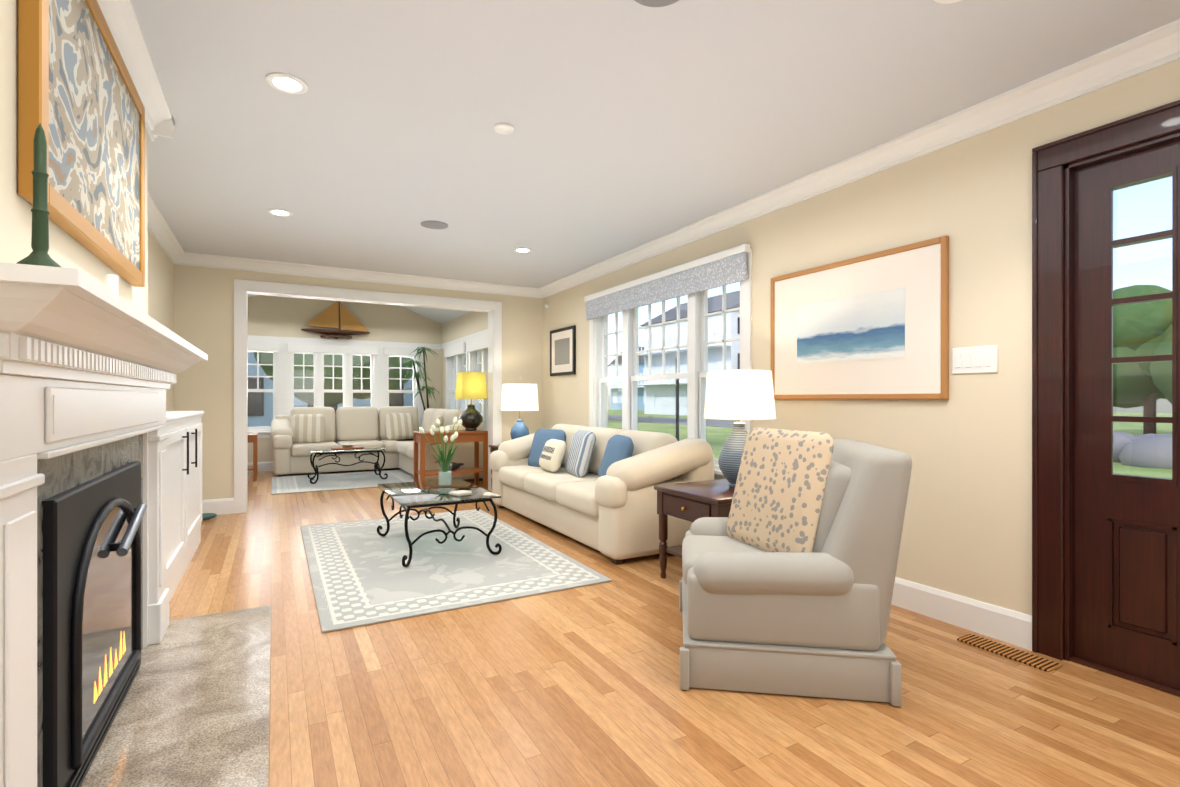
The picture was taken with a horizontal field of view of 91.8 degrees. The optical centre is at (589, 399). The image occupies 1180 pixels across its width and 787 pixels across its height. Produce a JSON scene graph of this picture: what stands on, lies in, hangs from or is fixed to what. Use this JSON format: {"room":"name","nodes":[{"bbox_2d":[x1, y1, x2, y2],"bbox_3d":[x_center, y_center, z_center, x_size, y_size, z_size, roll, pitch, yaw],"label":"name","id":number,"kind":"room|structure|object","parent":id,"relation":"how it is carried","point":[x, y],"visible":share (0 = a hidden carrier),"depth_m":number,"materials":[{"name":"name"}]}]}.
{"room":"living room","nodes":[
{"label":"living room","id":0,"kind":"room"},
{"bbox_2d":[0,0,147,314],"bbox_3d":[-1.780,-0.130,1.818,0.300,2.500,1.940,0,0,-29],"label":"wall","id":1,"kind":"structure","parent":0,"point":[66,250],"depth_m":1.34,"materials":[{"name":"beige paint"}]},
{"bbox_2d":[17,0,144,286],"bbox_3d":[-1.626,-0.865,1.897,0.043,0.770,1.250,0,0,-29],"label":"framed picture","id":2,"kind":"object","parent":1,"relation":"attached to","point":[79,99],"visible":0.88,"depth_m":1.71,"materials":[{"name":"multicoloured paper"}]},
{"bbox_2d":[37,434,142,786],"bbox_3d":[-1.639,0.618,1.896,0.020,0.963,1.438,0,0,-29],"label":"stone fireplace surround","id":3,"kind":"object","parent":1,"relation":"attached to","point":[63,473],"visible":0.24,"depth_m":1.59,"materials":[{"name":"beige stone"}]},
{"bbox_2d":[97,0,174,140],"bbox_3d":[-1.608,-1.327,1.913,0.095,0.105,2.130,0,0,-29],"label":"crown molding","id":4,"kind":"structure","parent":1,"relation":"attached to","point":[120,17],"depth_m":2.28,"materials":[{"name":"white wood"}]},
{"bbox_2d":[148,193,184,263],"bbox_3d":[-3.086,-1.327,3.970,0.095,0.105,3.090,0,0,-29],"label":"crown molding","id":5,"kind":"structure","parent":1,"relation":"attached to","point":[158,227],"depth_m":4.62,"materials":[{"name":"white wood"}]},
{"bbox_2d":[148,230,173,410],"bbox_3d":[-1.991,-0.130,1.724,0.160,2.500,8.620,0,0,-29],"label":"wall","id":6,"kind":"structure","parent":0,"point":[160,287],"depth_m":4.82,"materials":[{"name":"beige paint"}]},
{"bbox_2d":[248,295,441,461],"bbox_3d":[-4.240,-0.580,9.427,3.870,3.400,0.160,0,0,-29],"label":"wall","id":7,"kind":"structure","parent":0,"point":[276,316],"depth_m":9.53,"materials":[{"name":"beige paint"}]},
{"bbox_2d":[248,461,272,471],"bbox_3d":[-4.197,1.045,9.350,3.550,0.150,0.018,0,0,-29],"label":"baseboard","id":8,"kind":"structure","parent":7,"relation":"attached to","point":[264,466],"depth_m":8.86,"materials":[{"name":"white wood"}]},
{"bbox_2d":[248,337,283,437],"bbox_3d":[-5.150,-0.180,8.873,0.760,1.560,0.170,0,0,-29],"label":"sunroom window","id":9,"kind":"structure","parent":7,"relation":"in","point":[277,390],"depth_m":8.96,"materials":[{"name":"white wood"}]},
{"bbox_2d":[283,338,380,414],"bbox_3d":[-4.209,-0.180,9.393,1.510,1.560,0.170,0,0,-29],"label":"sunroom window","id":10,"kind":"structure","parent":7,"relation":"in","point":[318,390],"depth_m":9.38,"materials":[{"name":"white wood"}]},
{"bbox_2d":[248,335,438,355],"bbox_3d":[-4.186,-0.865,9.331,3.550,0.230,0.060,0,0,-29],"label":"trim","id":11,"kind":"structure","parent":7,"relation":"attached to","point":[252,345],"depth_m":9.32,"materials":[{"name":"white wood"}]},
{"bbox_2d":[301,301,369,338],"bbox_3d":[-4.126,-1.313,9.314,1.044,0.653,0.143,0,0,-29],"label":"boat","id":12,"kind":"object","parent":11,"relation":"on","point":[339,315],"visible":1,"depth_m":9.31,"materials":[{"name":"brown wood"}]},
{"bbox_2d":[380,343,422,426],"bbox_3d":[-3.268,-0.180,9.912,0.760,1.560,0.170,0,0,-29],"label":"sunroom window","id":13,"kind":"structure","parent":7,"relation":"in","point":[386,391],"depth_m":9.91,"materials":[{"name":"white wood"}]},
{"bbox_2d":[174,264,541,499],"bbox_3d":[-2.303,-0.580,6.385,4.400,3.400,0.160,0,0,-29],"label":"wall","id":14,"kind":"structure","parent":0,"point":[204,309],"depth_m":5.60,"materials":[{"name":"beige paint"}]},
{"bbox_2d":[202,498,233,514],"bbox_3d":[-3.698,1.045,5.513,0.455,0.150,0.018,0,0,-29],"label":"baseboard","id":15,"kind":"structure","parent":14,"relation":"attached to","point":[226,505],"depth_m":5.56,"materials":[{"name":"white wood"}]},
{"bbox_2d":[179,252,536,297],"bbox_3d":[-2.289,-1.328,6.247,3.690,0.105,0.095,0,0,-29],"label":"crown molding","id":16,"kind":"structure","parent":14,"relation":"attached to","point":[191,259],"depth_m":6.09,"materials":[{"name":"white wood"}]},
{"bbox_2d":[234,279,501,512],"bbox_3d":[-2.331,-0.030,6.369,2.765,2.300,0.204,0,0,-29],"label":"door frame","id":17,"kind":"structure","parent":14,"relation":"attached to","point":[243,289],"depth_m":5.99,"materials":[{"name":"white wood"}]},
{"bbox_2d":[248,294,470,324],"bbox_3d":[-3.370,-1.701,7.851,3.950,0.899,3.460,0,0,-29],"label":"ceiling","id":18,"kind":"structure","parent":0,"point":[441,316],"depth_m":9.57,"materials":[{"name":"white paint"}]},
{"bbox_2d":[442,311,487,414],"bbox_3d":[-1.746,-0.180,8.748,0.160,2.600,3.440,0,0,-29],"label":"wall","id":19,"kind":"structure","parent":0,"point":[471,322],"depth_m":9.19,"materials":[{"name":"beige paint"}]},
{"bbox_2d":[446,337,467,409],"bbox_3d":[-2.147,-0.180,9.383,0.170,1.560,1.300,0,0,-29],"label":"window","id":20,"kind":"structure","parent":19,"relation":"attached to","point":[451,378],"depth_m":9.80,"materials":[{"name":"white wood"}]},
{"bbox_2d":[439,329,487,357],"bbox_3d":[-1.852,-0.845,8.712,0.060,0.270,3.360,0,0,-29],"label":"trim","id":21,"kind":"structure","parent":19,"relation":"attached to","point":[478,343],"depth_m":8.84,"materials":[{"name":"white wood"}]},
{"bbox_2d":[468,330,487,430],"bbox_3d":[-1.505,-0.180,8.219,0.170,1.560,1.300,0,0,-29],"label":"window","id":22,"kind":"structure","parent":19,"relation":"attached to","point":[474,362],"depth_m":8.40,"materials":[{"name":"white wood"}]},
{"bbox_2d":[131,0,1179,287],"bbox_3d":[-0.248,-1.430,2.664,4.200,0.100,8.660,0,0,-29],"label":"ceiling","id":23,"kind":"structure","parent":0,"point":[633,122],"depth_m":2.70,"materials":[{"name":"white paint"}]},
{"bbox_2d":[268,208,292,216],"bbox_3d":[-2.281,-1.373,4.215,0.164,0.011,0.164,0,0,-29],"label":"recessed light","id":24,"kind":"object","parent":23,"relation":"in","point":[279,212],"visible":0.98,"depth_m":4.21,"materials":[{"name":"white"}]},
{"bbox_2d":[266,72,307,93],"bbox_3d":[-1.320,-1.373,2.495,0.164,0.011,0.164,0,0,-29],"label":"recessed light","id":25,"kind":"object","parent":23,"relation":"in","point":[286,83],"visible":1,"depth_m":2.49,"materials":[{"name":"white"}]},
{"bbox_2d":[421,221,447,228],"bbox_3d":[-1.228,-1.375,4.522,0.210,0.008,0.210,0,0,-29],"label":"ceiling speaker","id":26,"kind":"object","parent":23,"relation":"attached to","point":[434,224],"visible":0.98,"depth_m":4.51,"materials":[{"name":"grey"}]},
{"bbox_2d":[494,123,513,134],"bbox_3d":[-0.437,-1.369,2.902,0.100,0.019,0.100,0,0,-29],"label":"smoke detector","id":27,"kind":"object","parent":23,"relation":"attached to","point":[504,128],"visible":0.96,"depth_m":2.88,"materials":[{"name":"white plastic"}]},
{"bbox_2d":[514,247,531,252],"bbox_3d":[-0.619,-1.373,5.280,0.164,0.011,0.164,0,0,-29],"label":"recessed light","id":28,"kind":"object","parent":23,"relation":"in","point":[522,250],"visible":1,"depth_m":5.27,"materials":[{"name":"white"}]},
{"bbox_2d":[635,0,678,6],"bbox_3d":[0.230,-1.375,1.900,0.210,0.008,0.210,0,0,-29],"label":"ceiling speaker","id":29,"kind":"object","parent":23,"relation":"attached to","point":[655,3],"visible":1,"depth_m":1.98,"materials":[{"name":"grey"}]},
{"bbox_2d":[934,0,961,3],"bbox_3d":[1.233,-1.373,1.905,0.164,0.011,0.164,0,0,-29],"label":"recessed light","id":30,"kind":"object","parent":23,"relation":"in","point":[945,1],"visible":1,"depth_m":1.97,"materials":[{"name":"white"}]},
{"bbox_2d":[169,468,1179,786],"bbox_3d":[-1.196,1.170,4.277,4.500,0.100,12.400,0,0,-29],"label":"floor","id":31,"kind":"structure","parent":0,"point":[573,688],"depth_m":2.11,"materials":[{"name":"brown wood"}]},
{"bbox_2d":[80,605,270,786],"bbox_3d":[-1.423,1.110,2.015,0.514,0.020,2.100,0,0,-29],"label":"hearth","id":32,"kind":"object","parent":31,"relation":"on","point":[193,710],"visible":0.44,"depth_m":2.01,"materials":[{"name":"beige stone"}]},
{"bbox_2d":[43,461,146,786],"bbox_3d":[-1.607,0.678,1.914,0.091,0.843,1.058,0,0,-29],"label":"fireplace insert","id":33,"kind":"object","parent":32,"relation":"on","point":[91,596],"visible":0.96,"depth_m":1.67,"materials":[{"name":"black metal"}]},
{"bbox_2d":[0,262,207,786],"bbox_3d":[-1.550,0.434,1.946,0.225,1.331,2.250,0,0,-29],"label":"fireplace mantel","id":34,"kind":"object","parent":32,"relation":"on","point":[87,361],"visible":1,"depth_m":1.24,"materials":[{"name":"white wood"}]},
{"bbox_2d":[16,123,60,266],"bbox_3d":[-1.020,-0.373,1.061,0.072,0.280,0.072,0,0,-29],"label":"candlestick","id":35,"kind":"object","parent":34,"relation":"on","point":[39,255],"visible":0.79,"depth_m":1.05,"materials":[{"name":"green"}]},
{"bbox_2d":[106,274,118,294],"bbox_3d":[-1.111,-0.262,1.331,0.024,0.058,0.024,0,0,-29],"label":"candle","id":36,"kind":"object","parent":34,"relation":"on","point":[112,282],"visible":0.65,"depth_m":1.32,"materials":[{"name":"white wax"}]},
{"bbox_2d":[166,419,189,601],"bbox_3d":[-2.484,0.625,3.135,0.338,0.990,1.018,0,0,-29],"label":"base cabinet","id":37,"kind":"object","parent":31,"relation":"on","point":[184,472],"depth_m":3.42,"materials":[{"name":"white wood"}]},
{"bbox_2d":[166,415,202,560],"bbox_3d":[-2.952,0.625,3.983,0.338,0.990,1.018,0,0,-29],"label":"base cabinet","id":38,"kind":"object","parent":31,"relation":"on","point":[195,420],"depth_m":4.15,"materials":[{"name":"white wood"}]},
{"bbox_2d":[202,513,216,519],"bbox_3d":[-3.587,1.090,5.298,0.100,0.060,0.240,0,0,38],"label":"slippers","id":39,"kind":"object","parent":31,"relation":"on","point":[205,516],"visible":0.5,"depth_m":5.30,"materials":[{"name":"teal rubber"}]},
{"bbox_2d":[248,433,257,480],"bbox_3d":[-4.875,0.799,7.900,0.500,0.639,0.500,0,0,-29],"label":"side table","id":40,"kind":"object","parent":31,"relation":"on","point":[252,437],"visible":0.4,"depth_m":7.79,"materials":[{"name":"brown wood"}]},
{"bbox_2d":[271,470,419,494],"bbox_3d":[-3.323,1.113,7.872,1.850,0.012,1.650,0,0,-29],"label":"rug","id":41,"kind":"object","parent":31,"relation":"on","point":[324,482],"visible":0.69,"depth_m":7.70,"materials":[{"name":"fabric"}]},
{"bbox_2d":[308,444,387,483],"bbox_3d":[-3.349,0.867,7.909,0.970,0.480,0.585,0,0,-29],"label":"coffee table","id":42,"kind":"object","parent":41,"relation":"on","point":[348,448],"visible":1,"depth_m":7.83,"materials":[{"name":"black metal"}]},
{"bbox_2d":[271,406,484,480],"bbox_3d":[-3.170,0.619,8.339,2.590,1.000,2.640,0,0,-29],"label":"sofa","id":43,"kind":"object","parent":31,"relation":"on","point":[297,433],"visible":0.77,"depth_m":8.63,"materials":[{"name":"beige fabric"}]},
{"bbox_2d":[400,347,440,410],"bbox_3d":[-2.853,0.118,9.616,0.699,2.003,0.796,0,0,-29],"label":"dracaena plant","id":44,"kind":"object","parent":31,"relation":"on","point":[411,361],"visible":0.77,"depth_m":9.66,"materials":[{"name":"green plant"}]},
{"bbox_2d":[413,430,487,487],"bbox_3d":[-1.744,0.759,7.173,0.840,0.719,0.420,0,0,-29],"label":"console table","id":45,"kind":"object","parent":31,"relation":"on","point":[476,437],"visible":0.85,"depth_m":7.11,"materials":[{"name":"brown wood"}]},
{"bbox_2d":[435,459,463,470],"bbox_3d":[-1.756,0.816,7.144,0.370,0.155,0.110,0,0,-19],"label":"duck","id":46,"kind":"object","parent":45,"relation":"on","point":[454,465],"visible":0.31,"depth_m":7.13},
{"bbox_2d":[455,372,487,430],"bbox_3d":[-1.503,0.028,7.306,0.363,0.740,0.342,0,0,-29],"label":"light","id":47,"kind":"object","parent":45,"relation":"on","point":[471,385],"visible":0.96,"depth_m":7.18,"materials":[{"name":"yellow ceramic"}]},
{"bbox_2d":[300,509,611,632],"bbox_3d":[-1.198,1.114,4.259,1.620,0.012,2.590,0,0,-29],"label":"rug","id":48,"kind":"object","parent":31,"relation":"on","point":[360,575],"visible":0.88,"depth_m":3.75,"materials":[{"name":"fabric"}]},
{"bbox_2d":[377,479,501,566],"bbox_3d":[-1.176,0.897,4.345,0.685,0.420,1.060,0,0,-29],"label":"coffee table","id":49,"kind":"object","parent":48,"relation":"on","point":[419,494],"visible":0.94,"depth_m":4.13,"materials":[{"name":"black metal"}]},
{"bbox_2d":[419,417,461,485],"bbox_3d":[-1.168,0.416,4.511,0.329,0.540,0.288,0,0,-29],"label":"vase","id":50,"kind":"object","parent":49,"relation":"on","point":[444,474],"visible":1,"depth_m":4.52,"materials":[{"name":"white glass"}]},
{"bbox_2d":[449,490,471,496],"bbox_3d":[-0.929,0.675,4.104,0.120,0.022,0.120,0,0,44],"label":"coasters","id":51,"kind":"object","parent":49,"relation":"on","point":[459,493],"visible":0.98,"depth_m":4.07,"materials":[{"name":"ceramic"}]},
{"bbox_2d":[489,444,499,487],"bbox_3d":[-0.793,0.824,6.578,0.610,0.589,0.550,0,0,-29],"label":"end table","id":52,"kind":"object","parent":31,"relation":"on","point":[493,447],"visible":0.06,"depth_m":6.60,"materials":[{"name":"brown wood"}]},
{"bbox_2d":[501,384,537,438],"bbox_3d":[-0.806,0.178,6.571,0.430,0.700,0.430,0,0,-29],"label":"lamp","id":53,"kind":"object","parent":52,"relation":"on","point":[519,397],"visible":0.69,"depth_m":6.41,"materials":[{"name":"white fabric"}]},
{"bbox_2d":[489,424,713,564],"bbox_3d":[-0.048,0.688,5.094,0.950,0.862,2.520,0,0,-29],"label":"sofa","id":54,"kind":"object","parent":31,"relation":"on","point":[592,487],"visible":0.9,"depth_m":4.34,"materials":[{"name":"beige fabric"}]},
{"bbox_2d":[654,479,734,578],"bbox_3d":[0.854,0.830,3.512,0.730,0.579,0.600,0,0,-29],"label":"end table","id":55,"kind":"object","parent":31,"relation":"on","point":[691,501],"visible":0.46,"depth_m":3.42,"materials":[{"name":"brown wood"}]},
{"bbox_2d":[704,370,775,487],"bbox_3d":[0.920,0.183,3.526,0.430,0.710,0.430,0,0,-29],"label":"lamp","id":56,"kind":"object","parent":55,"relation":"on","point":[738,395],"visible":0.71,"depth_m":3.37,"materials":[{"name":"fabric"}]},
{"bbox_2d":[679,427,911,705],"bbox_3d":[0.835,0.628,2.554,0.861,0.977,0.868,0,0,9],"label":"armchair","id":57,"kind":"object","parent":31,"relation":"on","point":[787,581],"visible":0.98,"depth_m":2.17,"materials":[{"name":"grey fabric"}]},
{"bbox_2d":[957,634,1061,671],"bbox_3d":[1.841,1.115,2.527,0.115,0.009,0.360,0,0,-29],"label":"floor vent","id":58,"kind":"object","parent":31,"relation":"in","point":[1032,660],"visible":0.96,"depth_m":2.50,"materials":[{"name":"brown wood"}]},
{"bbox_2d":[542,59,1179,615],"bbox_3d":[1.475,-0.130,3.639,0.160,2.500,8.620,0,0,-29],"label":"wall","id":59,"kind":"structure","parent":0,"point":[966,447],"depth_m":2.85,"materials":[{"name":"beige paint"}]},
{"bbox_2d":[550,325,575,375],"bbox_3d":[-0.325,-0.555,6.700,0.028,0.550,0.640,0,0,-29],"label":"picture frame","id":60,"kind":"object","parent":59,"relation":"attached to","point":[562,351],"visible":1,"depth_m":6.66,"materials":[{"name":"black wood"}]},
{"bbox_2d":[589,248,751,479],"bbox_3d":[0.609,-0.210,5.114,0.170,1.720,2.400,0,0,-29],"label":"window","id":61,"kind":"structure","parent":59,"relation":"in","point":[696,373],"depth_m":4.93,"materials":[{"name":"white wood"}]},
{"bbox_2d":[584,244,749,319],"bbox_3d":[0.536,-0.970,5.073,0.054,0.250,2.380,0,0,-29],"label":"roman shade","id":62,"kind":"object","parent":61,"relation":"attached to","point":[722,268],"visible":1,"depth_m":4.73,"materials":[{"name":"white fabric"}]},
{"bbox_2d":[537,19,1179,297],"bbox_3d":[1.364,-1.327,3.577,0.095,0.105,8.300,0,0,-29],"label":"crown molding","id":63,"kind":"structure","parent":59,"relation":"attached to","point":[1137,56],"depth_m":2.86,"materials":[{"name":"white wood"}]},
{"bbox_2d":[771,236,948,398],"bbox_3d":[1.512,-0.410,3.373,0.028,0.820,1.160,0,0,-29],"label":"framed picture","id":64,"kind":"object","parent":59,"relation":"attached to","point":[873,326],"visible":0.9,"depth_m":3.25,"materials":[{"name":"white paper"}]},
{"bbox_2d":[891,577,1031,650],"bbox_3d":[0.687,1.045,4.882,0.018,0.150,5.360,0,0,-29],"label":"baseboard","id":65,"kind":"structure","parent":59,"relation":"attached to","point":[1012,627],"depth_m":2.79,"materials":[{"name":"white wood"}]},
{"bbox_2d":[952,345,997,373],"bbox_3d":[1.859,-0.189,2.764,0.011,0.130,0.203,0,0,-29],"label":"switch plate","id":66,"kind":"object","parent":59,"relation":"attached to","point":[975,359],"visible":1,"depth_m":2.76,"materials":[{"name":"white plastic"}]},
{"bbox_2d":[1032,100,1179,696],"bbox_3d":[2.312,0.004,2.090,0.189,2.231,1.124,0,0,-29],"label":"entry door","id":67,"kind":"structure","parent":59,"relation":"in","point":[1105,569],"depth_m":2.39,"materials":[{"name":"brown wood"}]},
{"label":"outside","id":68,"kind":"structure","parent":0,"visible":0},
{"bbox_2d":[608,408,1171,478],"bbox_3d":[-0.989,1.518,22.211,140.000,0.200,120.000,0,0,-29],"label":"lawn","id":69,"kind":"structure","parent":68,"point":[724,430],"depth_m":25.93,"materials":[{"name":"green plant"}]},
{"bbox_2d":[248,352,412,426],"bbox_3d":[-12.643,-2.582,22.630,10.800,8.000,8.800,0,0,-29],"label":"house","id":70,"kind":"structure","parent":69,"relation":"on","point":[263,407],"depth_m":19.07,"materials":[{"name":"blue"}]},
{"bbox_2d":[254,352,412,406],"bbox_3d":[-6.405,-1.088,13.837,4.612,5.014,3.824,0,0,-29],"label":"tree","id":71,"kind":"object","parent":69,"relation":"on","point":[337,373],"depth_m":12.79,"materials":[{"name":"green plant"}]},
{"bbox_2d":[608,346,643,409],"bbox_3d":[8.823,-2.838,77.888,10.800,8.500,10.800,0,0,-29],"label":"house","id":72,"kind":"structure","parent":69,"relation":"on","point":[617,386],"depth_m":77.83,"materials":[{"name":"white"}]},
{"bbox_2d":[608,415,737,427],"bbox_3d":[10.392,1.407,28.495,6.000,0.020,120.000,0,0,-29],"label":"street","id":73,"kind":"structure","parent":69,"relation":"on","point":[717,423],"depth_m":35.86,"materials":[{"name":"grey asphalt"}]},
{"bbox_2d":[676,358,678,440],"bbox_3d":[2.937,0.018,19.238,0.120,2.800,0.120,0,0,-29],"label":"lamp post","id":74,"kind":"object","parent":69,"relation":"on","point":[677,405],"depth_m":19.19,"materials":[{"name":"black metal"}]},
{"bbox_2d":[638,290,739,415],"bbox_3d":[11.668,-4.085,52.044,10.800,11.000,12.800,0,0,-29],"label":"house","id":75,"kind":"structure","parent":69,"relation":"on","point":[713,348],"depth_m":50.72,"materials":[{"name":"white"}]},
{"bbox_2d":[1113,431,1134,461],"bbox_3d":[12.283,1.269,13.480,1.871,1.074,1.334,0,0,-29],"label":"rock","id":76,"kind":"object","parent":69,"relation":"on","point":[1124,441],"depth_m":12.94,"materials":[{"name":"grey stone"}]},
{"bbox_2d":[1113,398,1158,407],"bbox_3d":[21.936,-1.216,24.110,3.599,5.267,4.182,0,0,-29],"label":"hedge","id":77,"kind":"object","parent":69,"relation":"on","point":[1116,404],"depth_m":23.22,"materials":[{"name":"green plant"}]},
{"bbox_2d":[1113,285,1171,433],"bbox_3d":[21.107,-1.448,21.632,3.813,5.732,4.122,0,0,-29],"label":"tree","id":78,"kind":"object","parent":69,"relation":"on","point":[1149,410],"depth_m":20.83,"materials":[{"name":"green plant"}]},
{"bbox_2d":[1119,436,1171,468],"bbox_3d":[12.176,1.269,12.195,1.698,0.969,1.398,0,0,-29],"label":"rock","id":79,"kind":"object","parent":69,"relation":"on","point":[1147,443],"depth_m":11.88,"materials":[{"name":"grey stone"}]},
{"bbox_2d":[1134,433,1158,437],"bbox_3d":[13.083,1.269,13.322,1.625,0.950,1.306,0,0,-29],"label":"rock","id":80,"kind":"object","parent":69,"relation":"on","point":[1146,435],"depth_m":13.22,"materials":[{"name":"grey stone"}]},
{"bbox_2d":[1150,324,1171,403],"bbox_3d":[20.803,-0.864,18.674,3.778,4.565,3.679,0,0,-29],"label":"tree","id":81,"kind":"object","parent":69,"relation":"on","point":[1157,377],"depth_m":18.99,"materials":[{"name":"green plant"}]},
{"bbox_2d":[1153,433,1171,437],"bbox_3d":[12.684,1.269,12.201,1.639,1.128,1.795,0,0,-29],"label":"rock","id":82,"kind":"object","parent":69,"relation":"on","point":[1167,435],"depth_m":12.27,"materials":[{"name":"grey stone"}]}
]}

